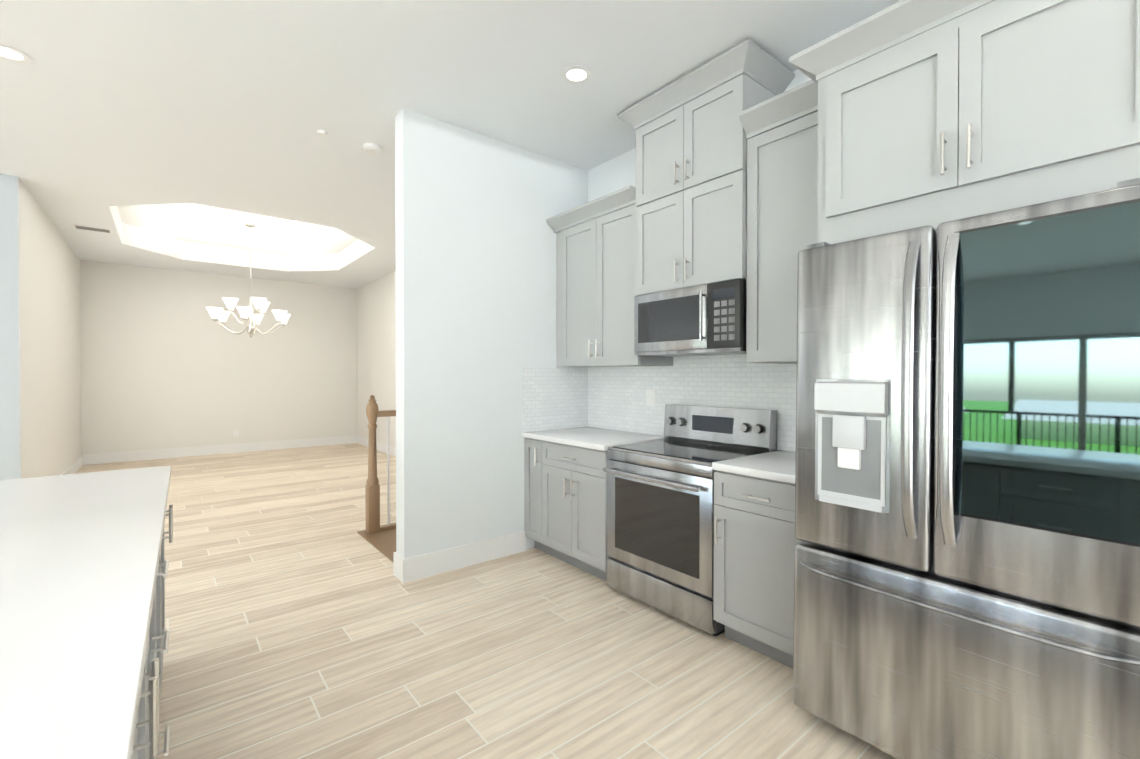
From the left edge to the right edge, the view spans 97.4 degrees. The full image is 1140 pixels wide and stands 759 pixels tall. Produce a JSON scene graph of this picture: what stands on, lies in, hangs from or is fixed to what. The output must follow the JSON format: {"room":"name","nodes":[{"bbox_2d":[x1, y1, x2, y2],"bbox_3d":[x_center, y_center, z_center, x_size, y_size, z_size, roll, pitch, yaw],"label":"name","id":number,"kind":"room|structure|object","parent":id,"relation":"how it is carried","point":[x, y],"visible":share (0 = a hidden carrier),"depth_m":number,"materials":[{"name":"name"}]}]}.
{"room":"kitchen","nodes":[
{"label":"kitchen","id":0,"kind":"room"},
{"bbox_2d":[0,174,20,479],"bbox_3d":[-6.635,-0.383,2.690,5.028,3.320,0.120,0,1,-39],"label":"wall","id":1,"kind":"structure","parent":0,"point":[10,463],"depth_m":4.19,"materials":[{"name":"grey paint"}]},
{"bbox_2d":[18,177,81,477],"bbox_3d":[-5.904,-0.407,5.696,0.120,3.320,3.877,0,1,-39],"label":"wall","id":2,"kind":"structure","parent":0,"point":[50,350],"depth_m":5.19,"materials":[{"name":"white paint"}]},
{"bbox_2d":[61,455,84,474],"bbox_3d":[-5.854,1.179,5.754,0.014,0.147,3.870,0,1,-39],"label":"baseboard","id":3,"kind":"structure","parent":2,"relation":"attached to","point":[74,467],"depth_m":6.67,"materials":[{"name":"white paint"}]},
{"bbox_2d":[80,260,356,454],"bbox_3d":[-5.625,-0.430,8.488,4.060,3.320,0.120,0,1,-39],"label":"wall","id":4,"kind":"structure","parent":0,"point":[167,362],"depth_m":8.16,"materials":[{"name":"white paint"}]},
{"bbox_2d":[85,435,356,464],"bbox_3d":[-5.579,1.157,8.452,3.750,0.147,0.014,0,1,-39],"label":"baseboard","id":5,"kind":"structure","parent":4,"relation":"attached to","point":[102,458],"depth_m":8.20,"materials":[{"name":"white paint"}]},
{"bbox_2d":[233,430,238,436],"bbox_3d":[-5.615,0.903,8.424,0.080,0.115,0.005,0,1,-39],"label":"electrical outlet plate","id":6,"kind":"object","parent":4,"relation":"attached to","point":[235,433],"visible":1,"depth_m":8.42,"materials":[{"name":"white paint"}]},
{"bbox_2d":[357,271,395,446],"bbox_3d":[-1.907,-0.418,7.016,0.120,3.320,6.840,0,1,-39],"label":"wall","id":7,"kind":"structure","parent":0,"point":[376,338],"depth_m":8.68,"materials":[{"name":"white paint"}]},
{"bbox_2d":[357,435,395,456],"bbox_3d":[-1.959,1.169,6.987,0.014,0.147,6.840,0,1,-39],"label":"baseboard","id":8,"kind":"structure","parent":7,"relation":"attached to","point":[382,447],"depth_m":8.60,"materials":[{"name":"white paint"}]},
{"bbox_2d":[0,0,900,287],"bbox_3d":[-3.185,-1.868,1.483,9.100,0.370,14.030,0,1,-39],"label":"ceiling","id":9,"kind":"structure","parent":0,"point":[172,134],"depth_m":3.01,"materials":[{"name":"white paint"}]},
{"bbox_2d":[0,43,31,62],"bbox_3d":[-2.907,-1.688,2.589,0.170,0.005,0.170,0,1,-39],"label":"recessed light","id":10,"kind":"object","parent":9,"relation":"in","point":[10,53],"visible":1,"depth_m":2.61,"materials":[{"name":"white plastic"}]},
{"bbox_2d":[72,224,111,232],"bbox_3d":[-5.425,-1.711,5.697,0.320,0.011,0.180,0,1,-39],"label":"ceiling vent","id":11,"kind":"object","parent":9,"relation":"in","point":[75,226],"visible":1,"depth_m":5.67,"materials":[{"name":"white metal"}]},
{"bbox_2d":[206,223,290,337],"bbox_3d":[-4.117,-1.264,6.460,0.951,1.460,0.946,0,1,-39],"label":"chandelier","id":12,"kind":"object","parent":9,"relation":"hanging from","point":[262,305],"visible":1,"depth_m":6.40,"materials":[{"name":"white glass"}]},
{"bbox_2d":[286,220,300,223],"bbox_3d":[-3.475,-1.989,6.303,0.170,0.005,0.170,0,1,-39],"label":"recessed light","id":13,"kind":"object","parent":9,"relation":"in","point":[291,221],"visible":0.58,"depth_m":6.32,"materials":[{"name":"white"}]},
{"bbox_2d":[316,129,327,136],"bbox_3d":[-1.700,-1.689,3.434,0.068,0.019,0.068,0,1,36],"label":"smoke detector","id":14,"kind":"object","parent":9,"relation":"attached to","point":[320,132],"depth_m":3.42,"materials":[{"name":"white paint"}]},
{"bbox_2d":[362,143,381,154],"bbox_3d":[-1.448,-1.683,3.663,0.128,0.034,0.128,0,1,39],"label":"smoke detector","id":15,"kind":"object","parent":9,"relation":"attached to","point":[372,148],"depth_m":3.63,"materials":[{"name":"white paint"}]},
{"bbox_2d":[561,65,591,83],"bbox_3d":[0.036,-1.690,2.779,0.170,0.005,0.170,0,1,-39],"label":"recessed light","id":16,"kind":"object","parent":9,"relation":"in","point":[576,74],"visible":1,"depth_m":2.77,"materials":[{"name":"white plastic"}]},
{"bbox_2d":[75,443,896,758],"bbox_3d":[-3.185,1.331,1.510,9.100,0.112,14.030,0,1,-39],"label":"floor","id":17,"kind":"structure","parent":0,"point":[301,621],"depth_m":2.34,"materials":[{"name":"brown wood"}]},
{"bbox_2d":[132,486,172,758],"bbox_3d":[-1.114,0.873,0.463,1.132,0.845,3.800,0,1,-38],"label":"kitchen island","id":18,"kind":"object","parent":17,"relation":"on","point":[147,734],"depth_m":1.37,"materials":[{"name":"grey paint"}]},
{"bbox_2d":[0,466,170,758],"bbox_3d":[-1.139,0.433,0.440,1.170,0.035,3.880,0,1,-38],"label":"island countertop","id":19,"kind":"structure","parent":18,"relation":"on","point":[80,553],"depth_m":0.91,"materials":[{"name":"white stone"}]},
{"bbox_2d":[365,395,395,533],"bbox_3d":[-1.054,0.687,4.591,1.568,1.126,0.096,0,1,-39],"label":"stair railing","id":20,"kind":"object","parent":17,"relation":"on","point":[372,486],"visible":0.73,"depth_m":4.11,"materials":[{"name":"brown wood"}]},
{"bbox_2d":[523,436,534,539],"bbox_3d":[-0.006,0.846,3.798,0.627,0.845,0.286,0,1,-39],"label":"base cabinet","id":21,"kind":"object","parent":17,"relation":"on","point":[529,445],"depth_m":3.67,"materials":[{"name":"grey paint"}]},
{"bbox_2d":[535,440,659,580],"bbox_3d":[0.233,0.848,3.501,0.627,0.845,0.721,0,1,-39],"label":"base cabinet","id":22,"kind":"object","parent":17,"relation":"on","point":[571,483],"depth_m":3.28,"materials":[{"name":"grey paint"}]},
{"bbox_2d":[523,428,664,451],"bbox_3d":[0.172,0.408,3.554,0.633,0.035,0.885,0,1,-39],"label":"countertop","id":23,"kind":"structure","parent":22,"relation":"on","point":[597,438],"depth_m":3.44,"materials":[{"name":"white stone"}]},
{"bbox_2d":[603,404,776,636],"bbox_3d":[0.665,0.723,2.894,0.672,1.105,0.750,0,1,-39],"label":"range","id":24,"kind":"object","parent":17,"relation":"on","point":[660,523],"visible":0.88,"depth_m":2.76,"materials":[{"name":"silver metal"}]},
{"bbox_2d":[713,472,801,667],"bbox_3d":[1.092,0.857,2.436,0.627,0.845,0.486,0,1,-39],"label":"base cabinet","id":25,"kind":"object","parent":17,"relation":"on","point":[755,540],"depth_m":2.27,"materials":[{"name":"grey paint"}]},
{"bbox_2d":[712,448,795,483],"bbox_3d":[1.082,0.417,2.425,0.633,0.035,0.486,0,1,-39],"label":"countertop","id":26,"kind":"structure","parent":25,"relation":"on","point":[779,465],"depth_m":2.34,"materials":[{"name":"white stone"}]},
{"bbox_2d":[793,178,1139,758],"bbox_3d":[1.407,0.391,1.756,0.878,1.775,0.900,1,0,-39],"label":"refrigerator","id":27,"kind":"object","parent":17,"relation":"on","point":[967,533],"visible":1,"depth_m":1.45,"materials":[{"name":"silver metal"}]},
{"bbox_2d":[395,108,587,557],"bbox_3d":[-0.491,-0.391,3.675,1.530,3.320,0.140,0,1,-39],"label":"wall","id":28,"kind":"structure","parent":0,"point":[475,243],"depth_m":3.41,"materials":[{"name":"white paint"}]},
{"bbox_2d":[393,552,398,576],"bbox_3d":[-0.490,1.195,3.787,1.684,0.147,0.014,0,1,-39],"label":"baseboard","id":29,"kind":"structure","parent":28,"relation":"attached to","point":[395,554],"depth_m":3.24,"materials":[{"name":"white paint"}]},
{"bbox_2d":[397,531,525,582],"bbox_3d":[-0.696,1.198,3.436,0.924,0.147,0.034,0,1,-39],"label":"baseboard","id":30,"kind":"structure","parent":28,"relation":"attached to","point":[428,564],"depth_m":3.37,"materials":[{"name":"white paint"}]},
{"bbox_2d":[588,69,810,451],"bbox_3d":[2.367,-0.374,1.579,0.290,3.320,6.990,0,1,-39],"label":"wall","id":31,"kind":"structure","parent":0,"point":[612,175],"depth_m":3.83,"materials":[{"name":"white paint"}]},
{"bbox_2d":[547,192,682,367],"bbox_3d":[0.299,-0.623,3.607,0.377,1.055,0.948,0,1,-39],"label":"upper cabinet","id":32,"kind":"object","parent":31,"relation":"attached to","point":[599,253],"depth_m":3.46,"materials":[{"name":"grey paint"}]},
{"bbox_2d":[643,152,746,294],"bbox_3d":[0.797,-0.837,2.988,0.377,0.624,0.756,0,1,-39],"label":"upper cabinet","id":33,"kind":"object","parent":31,"relation":"attached to","point":[695,224],"depth_m":2.80,"materials":[{"name":"grey paint"}]},
{"bbox_2d":[634,279,746,356],"bbox_3d":[0.768,-0.336,2.968,0.430,0.372,0.746,0,1,-39],"label":"over-the-range microwave","id":34,"kind":"object","parent":33,"relation":"attached to","point":[706,320],"visible":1,"depth_m":2.81,"materials":[{"name":"silver metal"}]},
{"bbox_2d":[631,64,782,195],"bbox_3d":[0.797,-1.341,2.983,0.377,0.508,0.756,0,1,-39],"label":"upper cabinet","id":35,"kind":"object","parent":31,"relation":"attached to","point":[706,125],"depth_m":2.78,"materials":[{"name":"grey paint"}]},
{"bbox_2d":[743,96,810,367],"bbox_3d":[1.201,-0.695,2.512,0.347,1.217,0.486,0,1,-39],"label":"upper cabinet","id":36,"kind":"object","parent":31,"relation":"attached to","point":[779,142],"depth_m":2.47,"materials":[{"name":"grey paint"}]},
{"bbox_2d":[811,0,1139,243],"bbox_3d":[1.543,-0.876,1.855,0.637,0.720,0.960,0,1,-39],"label":"upper cabinet","id":37,"kind":"object","parent":31,"relation":"attached to","point":[903,114],"depth_m":1.63,"materials":[{"name":"grey paint"}]}
]}

